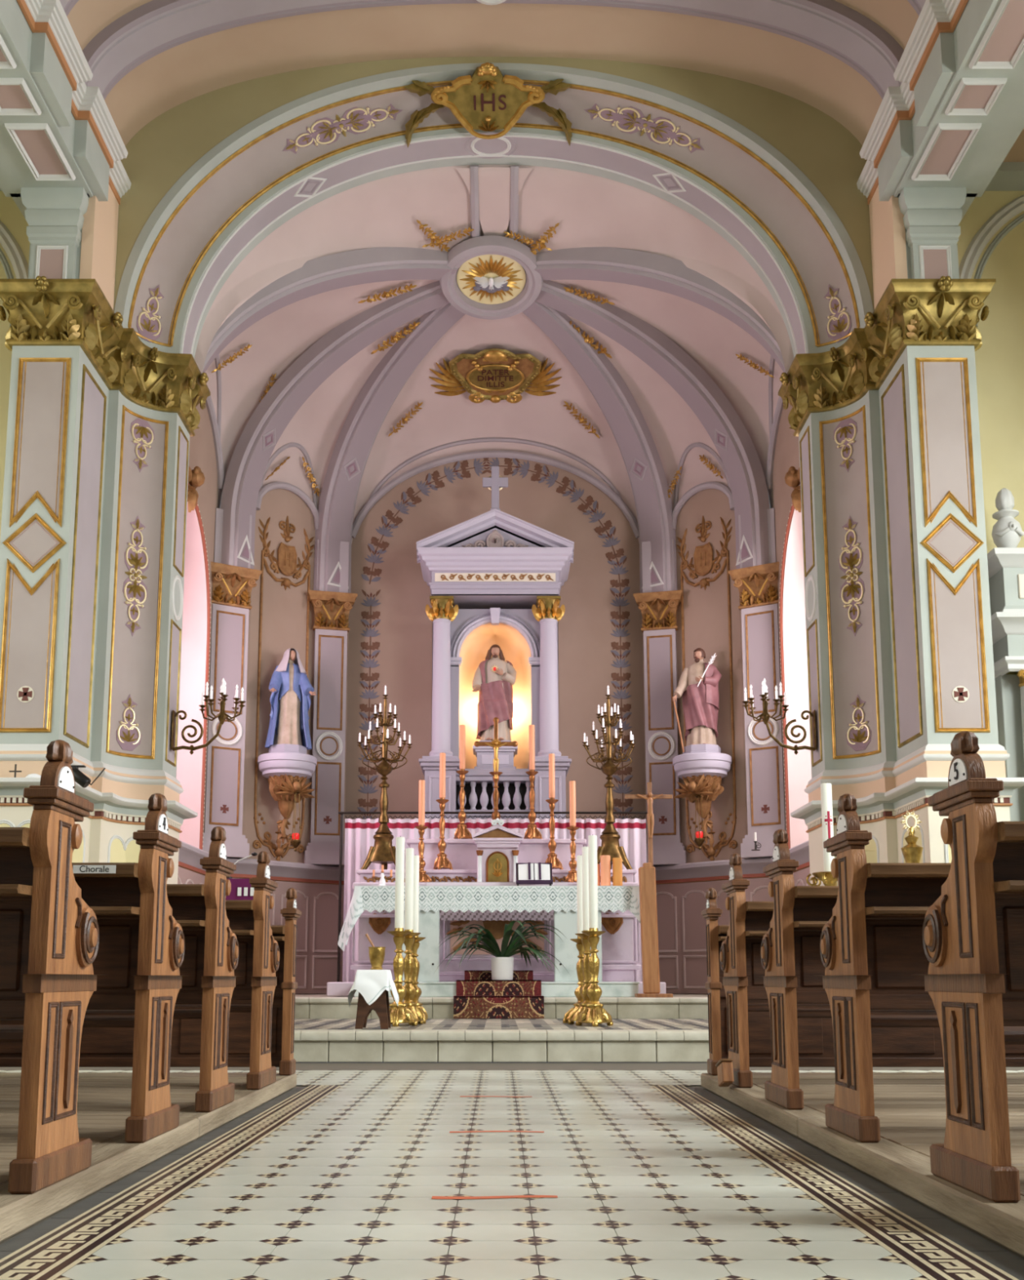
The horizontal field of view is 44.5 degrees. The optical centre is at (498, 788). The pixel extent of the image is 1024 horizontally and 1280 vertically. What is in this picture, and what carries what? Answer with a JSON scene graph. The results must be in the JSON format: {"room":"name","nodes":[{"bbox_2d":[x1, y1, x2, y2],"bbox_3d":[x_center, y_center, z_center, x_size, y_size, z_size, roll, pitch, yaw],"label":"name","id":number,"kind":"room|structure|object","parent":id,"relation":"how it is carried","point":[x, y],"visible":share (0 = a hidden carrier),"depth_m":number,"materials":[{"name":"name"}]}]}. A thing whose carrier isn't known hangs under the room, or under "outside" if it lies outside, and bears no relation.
{"room":"church","nodes":[
{"label":"church","id":0,"kind":"room"},
{"bbox_2d":[0,191,30,534],"bbox_3d":[-5.700,-1.760,11.369,3.100,8.100,0.250,0,-9,0],"label":"wall","id":1,"kind":"structure","parent":0,"point":[14,242],"depth_m":11.75,"materials":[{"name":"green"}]},
{"bbox_2d":[0,0,130,310],"bbox_3d":[-5.325,-6.114,4.422,3.850,1.580,14.905,0,-9,0],"label":"trim","id":2,"kind":"structure","parent":1,"relation":"attached to","point":[57,131],"depth_m":10.53,"materials":[{"name":"white"}]},
{"bbox_2d":[0,1072,296,1242],"bbox_3d":[-4.095,1.028,3.028,5.910,0.078,8.297,0,-9,0],"label":"floor","id":3,"kind":"structure","parent":0,"point":[104,1099],"depth_m":4.53,"materials":[{"name":"brown wood"}]},
{"bbox_2d":[0,739,98,1194],"bbox_3d":[-3.883,0.454,3.349,5.534,1.154,0.542,0,-9,0],"label":"pew","id":4,"kind":"object","parent":3,"relation":"on","point":[49,935],"visible":1,"depth_m":3.24,"materials":[{"name":"brown wood"}]},
{"bbox_2d":[0,884,32,896],"bbox_3d":[-3.923,0.257,3.184,5.454,0.026,0.157,0,-9,0],"label":"shelf","id":5,"kind":"object","parent":4,"relation":"attached to","point":[6,890],"depth_m":3.13,"materials":[{"name":"brown wood"}]},
{"bbox_2d":[0,793,184,1142],"bbox_3d":[-3.883,0.600,4.308,5.534,1.154,0.542,0,-9,0],"label":"pew","id":6,"kind":"object","parent":3,"relation":"on","point":[137,962],"visible":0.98,"depth_m":4.18,"materials":[{"name":"brown wood"}]},
{"bbox_2d":[72,865,115,873],"bbox_3d":[-1.325,0.263,4.097,0.140,0.027,0.002,0,-9,0],"label":"paper sign","id":7,"kind":"object","parent":6,"relation":"attached to","point":[76,868],"visible":1,"depth_m":4.10,"materials":[{"name":"white paper"}]},
{"bbox_2d":[88,906,139,915],"bbox_3d":[-3.923,0.403,4.143,5.454,0.026,0.157,0,-9,0],"label":"shelf","id":8,"kind":"object","parent":6,"relation":"attached to","point":[98,910],"depth_m":4.07,"materials":[{"name":"brown wood"}]},
{"bbox_2d":[0,888,301,1075],"bbox_3d":[-3.889,1.067,6.975,5.522,1.033,0.237,0,-9,0],"label":"pew","id":9,"kind":"object","parent":3,"relation":"on","point":[99,1046],"visible":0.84,"depth_m":6.95,"materials":[{"name":"brown wood"}]},
{"bbox_2d":[84,826,239,1112],"bbox_3d":[-3.883,0.741,5.237,5.534,1.154,0.542,0,-9,0],"label":"pew","id":10,"kind":"object","parent":3,"relation":"on","point":[211,957],"visible":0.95,"depth_m":5.12,"materials":[{"name":"brown wood"}]},
{"bbox_2d":[173,850,283,1089],"bbox_3d":[-3.883,0.895,6.245,5.534,1.154,0.542,0,-9,0],"label":"pew","id":11,"kind":"object","parent":3,"relation":"on","point":[259,953],"visible":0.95,"depth_m":6.12,"materials":[{"name":"brown wood"}]},
{"bbox_2d":[176,402,218,849],"bbox_3d":[-3.845,-1.080,13.678,1.110,7.450,2.920,0,-9,0],"label":"wall","id":12,"kind":"structure","parent":0,"point":[202,496],"depth_m":14.74,"materials":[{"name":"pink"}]},
{"bbox_2d":[0,187,210,884],"bbox_3d":[-3.676,-1.660,11.364,1.288,7.900,2.482,-3,-9,18],"label":"pillar","id":13,"kind":"structure","parent":12,"relation":"attached to","point":[101,421],"depth_m":11.03,"materials":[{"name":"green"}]},
{"bbox_2d":[170,677,245,755],"bbox_3d":[-2.740,-0.693,11.803,0.651,0.740,0.376,3,-9,-18],"label":"wall sconce","id":14,"kind":"object","parent":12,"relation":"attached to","point":[222,716],"visible":1,"depth_m":11.80,"materials":[{"name":"gold metal"}]},
{"bbox_2d":[241,488,348,994],"bbox_3d":[-2.717,-0.503,15.710,1.968,6.920,0.122,8,-12,-43],"label":"wall","id":15,"kind":"structure","parent":0,"point":[282,616],"depth_m":15.83,"materials":[{"name":"pink paint"}]},
{"bbox_2d":[202,507,262,857],"bbox_3d":[-3.254,-1.310,15.090,0.678,4.270,0.243,5,-10,-31],"label":"trim","id":16,"kind":"structure","parent":15,"relation":"attached to","point":[232,585],"depth_m":15.08,"materials":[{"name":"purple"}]},
{"bbox_2d":[257,752,316,851],"bbox_3d":[-2.610,0.198,15.345,0.749,1.186,0.749,6,-11,-36],"label":"corbel","id":17,"kind":"object","parent":15,"relation":"attached to","point":[294,842],"depth_m":15.18,"materials":[{"name":"gold metal"}]},
{"bbox_2d":[257,752,316,778],"bbox_3d":[-2.610,-0.252,15.413,0.720,0.275,0.720,7,-11,-38],"label":"shelf","id":18,"kind":"object","parent":17,"relation":"attached to","point":[272,765],"depth_m":15.15,"materials":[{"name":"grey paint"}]},
{"bbox_2d":[264,648,316,754],"bbox_3d":[-2.608,-1.071,15.535,0.590,1.380,0.480,3,-9,-22],"label":"statue","id":19,"kind":"object","parent":17,"relation":"on","point":[291,688],"visible":1,"depth_m":15.44,"materials":[{"name":"blue ceramic"}]},
{"bbox_2d":[303,539,357,866],"bbox_3d":[-2.175,-1.154,16.116,0.632,4.270,0.243,2,-9,-14],"label":"trim","id":20,"kind":"structure","parent":15,"relation":"attached to","point":[331,628],"depth_m":16.10,"materials":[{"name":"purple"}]},
{"bbox_2d":[59,0,925,146],"bbox_3d":[-0.050,-7.520,4.659,7.260,1.370,14.950,0,-9,0],"label":"vault","id":21,"kind":"object","parent":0,"point":[145,59],"visible":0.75,"depth_m":11.54,"materials":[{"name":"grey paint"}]},
{"bbox_2d":[194,164,793,593],"bbox_3d":[-0.050,-4.499,14.823,6.907,3.414,4.364,0,-9,0],"label":"vault","id":22,"kind":"object","parent":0,"point":[317,353],"visible":0.94,"depth_m":15.19,"materials":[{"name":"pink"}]},
{"bbox_2d":[456,254,525,304],"bbox_3d":[-0.090,-5.824,14.307,0.789,0.191,0.771,1,-9,-6],"label":"medallion","id":23,"kind":"object","parent":22,"relation":"attached to","point":[488,279],"visible":1,"depth_m":14.27,"materials":[{"name":"gold metal"}]},
{"bbox_2d":[428,348,561,403],"bbox_3d":[-0.050,-5.298,16.096,1.710,0.355,0.920,0,-9,0],"label":"cartouche","id":24,"kind":"object","parent":22,"relation":"attached to","point":[495,375],"visible":1,"depth_m":16.07,"materials":[{"name":"gold metal"}]},
{"bbox_2d":[113,56,874,311],"bbox_3d":[-0.050,-5.646,11.889,7.260,2.900,0.001,0,-9,0],"label":"wall","id":25,"kind":"structure","parent":0,"point":[820,147],"depth_m":12.00,"materials":[{"name":"yellow paint"}]},
{"bbox_2d":[404,62,572,148],"bbox_3d":[-0.105,-6.696,12.262,1.666,0.485,0.647,0,-9,0],"label":"cartouche","id":26,"kind":"object","parent":25,"relation":"attached to","point":[486,100],"visible":1,"depth_m":12.22,"materials":[{"name":"gold metal"}]},
{"bbox_2d":[114,62,873,359],"bbox_3d":[-0.050,-5.538,12.358,7.120,2.833,0.970,0,-9,0],"label":"arch","id":27,"kind":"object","parent":25,"relation":"attached to","point":[313,148],"depth_m":12.29,"materials":[{"name":"paint"}]},
{"bbox_2d":[345,457,645,819],"bbox_3d":[-0.050,-0.768,16.428,3.940,7.660,0.010,0,-9,0],"label":"wall","id":28,"kind":"structure","parent":0,"point":[600,633],"depth_m":16.65,"materials":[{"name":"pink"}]},
{"bbox_2d":[293,1018,709,1062],"bbox_3d":[-0.050,2.111,10.637,13.000,0.225,3.052,0,-9,0],"label":"steps","id":29,"kind":"structure","parent":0,"point":[315,1040],"depth_m":9.16,"materials":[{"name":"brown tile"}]},
{"bbox_2d":[225,878,275,899],"bbox_3d":[-2.386,1.526,11.898,0.430,1.320,0.356,0,-9,0],"label":"hymn board","id":30,"kind":"object","parent":29,"relation":"on","point":[241,888],"visible":0.27,"depth_m":11.82,"materials":[{"name":"purple wood"}]},
{"bbox_2d":[355,990,391,1028],"bbox_3d":[-0.974,1.635,9.715,0.254,0.440,0.280,0,-9,0],"label":"stool","id":31,"kind":"object","parent":29,"relation":"on","point":[380,1006],"visible":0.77,"depth_m":9.59,"materials":[{"name":"brown wood"}]},
{"bbox_2d":[347,969,399,1008],"bbox_3d":[-0.974,1.555,9.721,0.384,0.295,0.368,0,-9,0],"label":"cloth","id":32,"kind":"object","parent":31,"relation":"on","point":[371,984],"visible":0.96,"depth_m":9.58,"materials":[{"name":"white fabric"}]},
{"bbox_2d":[364,933,385,969],"bbox_3d":[-0.956,1.270,9.771,0.138,0.280,0.136,-7,-11,37],"label":"bucket","id":33,"kind":"object","parent":32,"relation":"on","point":[376,954],"visible":1,"depth_m":9.72,"materials":[{"name":"gold metal"}]},
{"bbox_2d":[386,928,417,1026],"bbox_3d":[-0.831,1.554,10.308,0.311,0.813,0.302,0,-9,3],"label":"candlestick","id":34,"kind":"object","parent":29,"relation":"on","point":[399,1013],"visible":0.84,"depth_m":10.30,"materials":[{"name":"gold metal"}]},
{"bbox_2d":[394,835,404,928],"bbox_3d":[-0.830,0.778,10.452,0.074,0.774,0.073,0,-9,0],"label":"candle","id":35,"kind":"object","parent":34,"relation":"on","point":[399,855],"visible":1,"depth_m":10.42,"materials":[{"name":"white wax"}]},
{"bbox_2d":[390,929,423,1025],"bbox_3d":[-0.768,1.606,10.655,0.311,0.813,0.302,3,-9,-17],"label":"candlestick","id":36,"kind":"object","parent":29,"relation":"on","point":[409,940],"visible":0.67,"depth_m":10.65,"materials":[{"name":"gold metal"}]},
{"bbox_2d":[404,848,413,929],"bbox_3d":[-0.775,0.859,10.793,0.074,0.715,0.073,0,-9,0],"label":"candle","id":37,"kind":"object","parent":36,"relation":"on","point":[409,852],"visible":1,"depth_m":10.76,"materials":[{"name":"white wax"}]},
{"bbox_2d":[411,934,427,1023],"bbox_3d":[-0.735,1.673,11.003,0.311,0.784,0.302,7,-11,-37],"label":"candlestick","id":38,"kind":"object","parent":29,"relation":"on","point":[415,944],"visible":0.46,"depth_m":10.99,"materials":[{"name":"gold metal"}]},
{"bbox_2d":[413,854,418,932],"bbox_3d":[-0.751,0.940,11.135,0.074,0.716,0.073,0,-9,0],"label":"candle","id":39,"kind":"object","parent":38,"relation":"on","point":[415,881],"visible":0.59,"depth_m":11.11,"materials":[{"name":"white wax"}]},
{"bbox_2d":[453,970,543,1018],"bbox_3d":[-0.004,2.053,12.549,0.876,0.465,0.810,0,-9,0],"label":"carpet","id":40,"kind":"object","parent":29,"relation":"on","point":[478,996],"visible":0.85,"depth_m":12.14,"materials":[{"name":"red carpet"}]},
{"bbox_2d":[435,920,566,979],"bbox_3d":[0.029,1.619,12.585,1.386,0.598,0.645,0,-9,0],"label":"potted plant","id":41,"kind":"object","parent":40,"relation":"on","point":[502,966],"visible":1,"depth_m":12.57,"materials":[{"name":"green plant"}]},
{"bbox_2d":[562,936,584,1022],"bbox_3d":[0.745,1.680,11.002,0.311,0.770,0.302,7,-11,-37],"label":"candlestick","id":42,"kind":"object","parent":29,"relation":"on","point":[580,947],"visible":0.35,"depth_m":10.99,"materials":[{"name":"gold metal"}]},
{"bbox_2d":[576,854,582,936],"bbox_3d":[0.729,0.947,11.134,0.074,0.730,0.073,0,-9,0],"label":"candle","id":43,"kind":"object","parent":42,"relation":"on","point":[579,858],"visible":0.66,"depth_m":11.11,"materials":[{"name":"white wax"}]},
{"bbox_2d":[567,930,601,1024],"bbox_3d":[0.763,1.609,10.655,0.311,0.806,0.302,3,-9,-17],"label":"candlestick","id":44,"kind":"object","parent":29,"relation":"on","point":[573,1016],"visible":0.5,"depth_m":10.65,"materials":[{"name":"gold metal"}]},
{"bbox_2d":[582,845,589,930],"bbox_3d":[0.755,0.856,10.794,0.074,0.736,0.073,0,-9,0],"label":"candle","id":45,"kind":"object","parent":44,"relation":"on","point":[584,849],"visible":0.67,"depth_m":10.77,"materials":[{"name":"white wax"}]},
{"bbox_2d":[575,928,613,1026],"bbox_3d":[0.783,1.554,10.308,0.311,0.813,0.302,0,-9,3],"label":"candlestick","id":46,"kind":"object","parent":29,"relation":"on","point":[593,1013],"visible":0.98,"depth_m":10.29,"materials":[{"name":"gold metal"}]},
{"bbox_2d":[587,835,597,928],"bbox_3d":[0.784,0.771,10.453,0.074,0.787,0.073,0,-9,0],"label":"candle","id":47,"kind":"object","parent":46,"relation":"on","point":[592,839],"visible":1,"depth_m":10.42,"materials":[{"name":"white wax"}]},
{"bbox_2d":[805,871,837,885],"bbox_3d":[2.536,1.232,9.523,0.388,1.189,0.388,-4,-9,22],"label":"stand","id":48,"kind":"object","parent":29,"relation":"on","point":[826,877],"visible":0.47,"depth_m":9.56,"materials":[{"name":"gold metal"}]},
{"bbox_2d":[820,782,834,871],"bbox_3d":[2.536,0.296,9.665,0.084,0.702,0.084,0,-9,0],"label":"candle","id":49,"kind":"object","parent":48,"relation":"on","point":[825,788],"visible":0.78,"depth_m":9.64,"materials":[{"name":"white wax"}]},
{"bbox_2d":[986,547,1023,821],"bbox_3d":[5.172,0.084,10.659,1.956,4.240,0.660,0,-9,0],"label":"altar","id":50,"kind":"object","parent":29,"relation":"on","point":[1005,565],"visible":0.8,"depth_m":10.72,"materials":[{"name":"white"}]},
{"bbox_2d":[991,488,1023,547],"bbox_3d":[4.465,-2.337,11.008,0.261,0.651,0.287,0,-9,0],"label":"stone urn","id":51,"kind":"object","parent":50,"relation":"on","point":[1006,532],"visible":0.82,"depth_m":10.96,"materials":[{"name":"white stone"}]},
{"bbox_2d":[294,994,707,1018],"bbox_3d":[-0.050,2.529,14.044,12.000,0.424,3.870,0,-9,0],"label":"floor","id":52,"kind":"structure","parent":0,"point":[306,1006],"depth_m":12.19,"materials":[{"name":"stone"}]},
{"bbox_2d":[416,466,573,819],"bbox_3d":[-0.050,-0.810,15.867,1.980,6.726,1.090,0,-9,0],"label":"altar aedicule","id":53,"kind":"object","parent":52,"relation":"on","point":[494,576],"visible":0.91,"depth_m":15.75,"materials":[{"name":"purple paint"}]},
{"bbox_2d":[471,644,516,741],"bbox_3d":[-0.065,-1.218,15.911,0.577,1.273,0.370,1,-9,-4],"label":"niche statue","id":54,"kind":"object","parent":53,"relation":"on","point":[494,677],"visible":0.99,"depth_m":15.82,"materials":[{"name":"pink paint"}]},
{"bbox_2d":[472,740,517,768],"bbox_3d":[-0.050,-0.392,15.809,0.560,0.390,0.440,0,-9,0],"label":"plinth","id":55,"kind":"object","parent":53,"relation":"on","point":[484,754],"visible":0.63,"depth_m":15.62,"materials":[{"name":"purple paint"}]},
{"bbox_2d":[352,909,639,996],"bbox_3d":[-0.028,1.564,12.790,2.855,1.107,0.520,0,-9,0],"label":"altar table","id":56,"kind":"object","parent":52,"relation":"on","point":[565,984],"visible":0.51,"depth_m":12.60,"materials":[{"name":"stone"}]},
{"bbox_2d":[337,881,639,951],"bbox_3d":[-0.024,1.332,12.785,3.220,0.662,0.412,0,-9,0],"label":"lace cloth","id":57,"kind":"object","parent":56,"relation":"on","point":[369,898],"visible":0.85,"depth_m":12.66,"materials":[{"name":"white fabric"}]},
{"bbox_2d":[515,862,552,885],"bbox_3d":[0.364,0.900,13.054,0.380,0.277,0.270,0,-9,0],"label":"stand","id":58,"kind":"object","parent":57,"relation":"on","point":[539,873],"visible":0.87,"depth_m":13.03,"materials":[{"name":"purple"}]},
{"bbox_2d":[518,863,550,879],"bbox_3d":[0.364,0.871,13.044,0.330,0.201,0.174,0,-9,0],"label":"book","id":59,"kind":"object","parent":58,"relation":"on","point":[526,871],"depth_m":13.04,"materials":[{"name":"white paper"}]},
{"bbox_2d":[326,839,666,996],"bbox_3d":[-0.029,1.406,13.876,3.522,1.746,1.540,0,-9,0],"label":"altar","id":60,"kind":"object","parent":52,"relation":"on","point":[617,941],"visible":0.44,"depth_m":13.32,"materials":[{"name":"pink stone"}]},
{"bbox_2d":[356,685,412,869],"bbox_3d":[-1.329,-0.122,14.483,0.603,2.205,0.603,-2,-9,11],"label":"candelabrum","id":61,"kind":"object","parent":60,"relation":"on","point":[383,852],"visible":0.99,"depth_m":14.42,"materials":[{"name":"gold metal"}]},
{"bbox_2d":[414,825,431,882],"bbox_3d":[-0.834,0.725,13.692,0.218,0.666,0.224,3,-9,-17],"label":"candlestick","id":62,"kind":"object","parent":60,"relation":"on","point":[423,877],"visible":0.79,"depth_m":13.66,"materials":[{"name":"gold metal"}]},
{"bbox_2d":[433,797,452,869],"bbox_3d":[-0.624,0.517,14.088,0.218,0.842,0.224,3,-9,-17],"label":"candlestick","id":63,"kind":"object","parent":60,"relation":"on","point":[442,861],"visible":0.98,"depth_m":14.04,"materials":[{"name":"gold metal"}]},
{"bbox_2d":[453,768,472,839],"bbox_3d":[-0.409,0.193,14.471,0.218,0.858,0.224,3,-9,-17],"label":"candlestick","id":64,"kind":"object","parent":60,"relation":"on","point":[461,832],"visible":0.95,"depth_m":14.42,"materials":[{"name":"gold metal"}]},
{"bbox_2d":[337,811,647,982],"bbox_3d":[-0.048,1.339,14.825,3.748,2.165,0.116,0,-9,0],"label":"curtain","id":65,"kind":"object","parent":60,"relation":"on","point":[359,833],"visible":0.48,"depth_m":14.94,"materials":[{"name":"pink fabric"}]},
{"bbox_2d":[474,716,517,826],"bbox_3d":[-0.037,-0.132,14.464,0.510,1.422,0.216,0,-9,0],"label":"crucifix","id":66,"kind":"object","parent":60,"relation":"on","point":[495,744],"visible":0.81,"depth_m":14.45,"materials":[{"name":"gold metal"}]},
{"bbox_2d":[406,839,586,847],"bbox_3d":[-0.032,0.632,14.429,2.038,0.050,0.560,0,-9,0],"label":"shelf","id":67,"kind":"object","parent":60,"relation":"attached to","point":[411,842],"depth_m":14.16,"materials":[{"name":"white wood"}]},
{"bbox_2d":[355,869,636,875],"bbox_3d":[-0.031,0.974,14.246,3.111,0.040,0.820,0,-9,0],"label":"shelf","id":68,"kind":"object","parent":60,"relation":"attached to","point":[360,872],"depth_m":13.84,"materials":[{"name":"white wood"}]},
{"bbox_2d":[471,817,522,881],"bbox_3d":[-0.018,0.710,13.734,0.550,0.741,0.351,0,-9,0],"label":"tabernacle","id":69,"kind":"object","parent":60,"relation":"on","point":[497,851],"visible":0.88,"depth_m":13.66,"materials":[{"name":"white wood"}]},
{"bbox_2d":[523,769,542,839],"bbox_3d":[0.398,0.198,14.470,0.218,0.849,0.224,3,-9,-17],"label":"candlestick","id":70,"kind":"object","parent":60,"relation":"on","point":[531,832],"visible":0.9,"depth_m":14.42,"materials":[{"name":"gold metal"}]},
{"bbox_2d":[544,797,563,869],"bbox_3d":[0.614,0.517,14.088,0.218,0.842,0.224,3,-9,-17],"label":"candlestick","id":71,"kind":"object","parent":60,"relation":"on","point":[552,858],"visible":0.77,"depth_m":14.05,"materials":[{"name":"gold metal"}]},
{"bbox_2d":[564,826,578,882],"bbox_3d":[0.825,0.729,13.691,0.218,0.657,0.224,3,-9,-17],"label":"candlestick","id":72,"kind":"object","parent":60,"relation":"on","point":[571,877],"visible":0.81,"depth_m":13.66,"materials":[{"name":"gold metal"}]},
{"bbox_2d":[582,684,635,869],"bbox_3d":[1.274,-0.122,14.483,0.603,2.205,0.603,-2,-9,11],"label":"candelabrum","id":73,"kind":"object","parent":60,"relation":"on","point":[610,846],"visible":0.98,"depth_m":14.42,"materials":[{"name":"gold metal"}]},
{"bbox_2d":[624,782,672,997],"bbox_3d":[1.507,0.995,12.492,0.480,2.143,0.240,0,-9,0],"label":"processional cross","id":74,"kind":"object","parent":52,"relation":"on","point":[646,873],"visible":1,"depth_m":12.41,"materials":[{"name":"brown wood"}]},
{"bbox_2d":[0,1062,1023,1279],"bbox_3d":[-0.050,1.058,2.570,14.400,0.120,13.400,0,-9,0],"label":"floor","id":75,"kind":"structure","parent":0,"point":[653,1174],"depth_m":3.44,"materials":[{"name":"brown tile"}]},
{"bbox_2d":[431,1195,557,1199],"bbox_3d":[-0.012,1.135,3.478,0.351,0.001,0.054,0,-9,-3],"label":"tape","id":76,"kind":"object","parent":75,"relation":"on","point":[514,1196],"visible":1,"depth_m":3.48,"materials":[{"name":"orange"}]},
{"bbox_2d":[641,488,747,994],"bbox_3d":[2.617,-0.503,15.710,1.968,6.920,0.122,-8,-12,43],"label":"wall","id":77,"kind":"structure","parent":0,"point":[708,616],"depth_m":15.83,"materials":[{"name":"pink paint"}]},
{"bbox_2d":[177,866,809,993],"bbox_3d":[-0.050,1.600,13.923,6.800,1.376,4.210,0,-9,0],"label":"trim","id":78,"kind":"structure","parent":77,"relation":"attached to","point":[681,924],"depth_m":15.70,"materials":[{"name":"brown wood"}]},
{"bbox_2d":[177,840,809,884],"bbox_3d":[-0.050,0.808,14.053,6.840,0.230,4.230,0,-9,0],"label":"ledge","id":79,"kind":"object","parent":78,"relation":"on","point":[189,855],"visible":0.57,"depth_m":15.33,"materials":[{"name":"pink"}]},
{"bbox_2d":[632,539,685,865],"bbox_3d":[2.075,-1.154,16.116,0.632,4.270,0.243,-2,-9,14],"label":"pilaster","id":80,"kind":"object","parent":77,"relation":"attached to","point":[659,610],"depth_m":16.11,"materials":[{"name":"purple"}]},
{"bbox_2d":[672,752,731,849],"bbox_3d":[2.500,0.189,15.346,0.885,1.167,0.885,6,-11,-36],"label":"wall bracket","id":81,"kind":"object","parent":77,"relation":"attached to","point":[700,840],"depth_m":15.18,"materials":[{"name":"gold metal"}]},
{"bbox_2d":[671,648,721,754],"bbox_3d":[2.474,-1.070,15.547,0.590,1.382,0.469,-3,-9,20],"label":"statue","id":82,"kind":"object","parent":81,"relation":"on","point":[700,700],"visible":1,"depth_m":15.41,"materials":[{"name":"pink ceramic"}]},
{"bbox_2d":[672,752,731,778],"bbox_3d":[2.500,-0.252,15.413,0.720,0.275,0.720,-7,-11,38],"label":"shelf","id":83,"kind":"object","parent":81,"relation":"attached to","point":[692,765],"depth_m":15.15,"materials":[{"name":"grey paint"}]},
{"bbox_2d":[728,507,785,857],"bbox_3d":[3.154,-1.310,15.090,0.678,4.270,0.243,-5,-10,31],"label":"trim","id":84,"kind":"structure","parent":77,"relation":"attached to","point":[757,585],"depth_m":15.07,"materials":[{"name":"pink paint"}]},
{"bbox_2d":[771,403,811,848],"bbox_3d":[3.745,-1.080,13.678,1.110,7.450,2.920,0,-9,0],"label":"wall","id":85,"kind":"structure","parent":0,"point":[786,489],"depth_m":14.76,"materials":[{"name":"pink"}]},
{"bbox_2d":[742,678,816,754],"bbox_3d":[2.640,-0.693,11.803,0.651,0.740,0.376,-3,-9,18],"label":"wall sconce","id":86,"kind":"object","parent":85,"relation":"attached to","point":[765,716],"visible":1,"depth_m":11.80,"materials":[{"name":"gold metal"}]},
{"bbox_2d":[777,187,1023,885],"bbox_3d":[3.576,-1.660,11.364,1.288,7.900,2.482,3,-9,-18],"label":"pillar","id":87,"kind":"structure","parent":85,"relation":"attached to","point":[885,420],"depth_m":11.00,"materials":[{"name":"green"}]},
{"bbox_2d":[700,1072,1023,1257],"bbox_3d":[4.043,1.028,3.028,5.815,0.078,8.297,0,-9,0],"label":"floor","id":88,"kind":"structure","parent":0,"point":[910,1108],"depth_m":4.40,"materials":[{"name":"brown wood"}]},
{"bbox_2d":[719,853,830,1088],"bbox_3d":[3.845,0.911,6.354,5.409,1.154,0.542,0,-9,0],"label":"pew","id":89,"kind":"object","parent":88,"relation":"on","point":[740,957],"visible":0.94,"depth_m":6.23,"materials":[{"name":"brown wood"}]},
{"bbox_2d":[715,1058,733,1086],"bbox_3d":[1.105,1.392,6.137,0.064,0.142,0.166,0,-9,0],"label":"wooden box","id":90,"kind":"object","parent":89,"relation":"attached to","point":[724,1066],"visible":1,"depth_m":6.08,"materials":[{"name":"brown wood"}]},
{"bbox_2d":[760,829,937,1110],"bbox_3d":[3.845,0.756,5.336,5.409,1.154,0.542,0,-9,0],"label":"pew","id":91,"kind":"object","parent":88,"relation":"on","point":[791,962],"visible":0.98,"depth_m":5.21,"materials":[{"name":"brown wood"}]},
{"bbox_2d":[701,888,1023,1075],"bbox_3d":[3.852,1.067,6.975,5.397,1.033,0.237,0,-9,0],"label":"pew","id":92,"kind":"object","parent":88,"relation":"on","point":[891,1046],"visible":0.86,"depth_m":6.95,"materials":[{"name":"brown wood"}]},
{"bbox_2d":[819,793,1023,1142],"bbox_3d":[3.845,0.602,4.318,5.409,1.154,0.542,0,-9,0],"label":"pew","id":93,"kind":"object","parent":88,"relation":"on","point":[873,956],"visible":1,"depth_m":4.20,"materials":[{"name":"brown wood"}]},
{"bbox_2d":[865,906,928,915],"bbox_3d":[3.885,0.404,4.153,5.329,0.026,0.157,0,-9,0],"label":"shelf","id":94,"kind":"object","parent":93,"relation":"attached to","point":[868,910],"depth_m":4.08,"materials":[{"name":"brown wood"}]},
{"bbox_2d":[922,730,1023,1202],"bbox_3d":[3.845,0.436,3.230,5.409,1.154,0.542,0,-9,0],"label":"pew","id":95,"kind":"object","parent":88,"relation":"on","point":[973,932],"visible":1,"depth_m":3.12,"materials":[{"name":"brown wood"}]},
{"bbox_2d":[993,880,1023,893],"bbox_3d":[3.885,0.239,3.066,5.329,0.026,0.157,0,-9,0],"label":"shelf","id":96,"kind":"object","parent":95,"relation":"attached to","point":[999,886],"depth_m":3.02,"materials":[{"name":"brown wood"}]},
{"bbox_2d":[899,809,923,862],"bbox_3d":[3.278,1.015,9.860,0.320,1.708,0.320,0,-9,0],"label":"monstrance","id":97,"kind":"object","parent":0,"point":[912,852],"visible":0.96,"depth_m":9.91,"materials":[{"name":"gold metal"}]},
{"bbox_2d":[956,191,1023,674],"bbox_3d":[5.600,-1.760,11.369,3.100,8.100,0.250,0,-9,0],"label":"wall","id":98,"kind":"structure","parent":0,"point":[990,242],"depth_m":11.66,"materials":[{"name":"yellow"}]},
{"bbox_2d":[856,0,1023,309],"bbox_3d":[5.225,-6.114,4.422,3.850,1.580,14.905,0,-9,0],"label":"trim","id":99,"kind":"structure","parent":98,"relation":"attached to","point":[953,118],"depth_m":10.30,"materials":[{"name":"white"}]},
{"bbox_2d":[1003,128,1023,161],"bbox_3d":[5.350,-6.940,4.545,3.600,0.110,14.900,0,-9,0],"label":"ceiling","id":100,"kind":"structure","parent":0,"point":[1015,153],"depth_m":11.46,"materials":[{"name":"yellow paint"}]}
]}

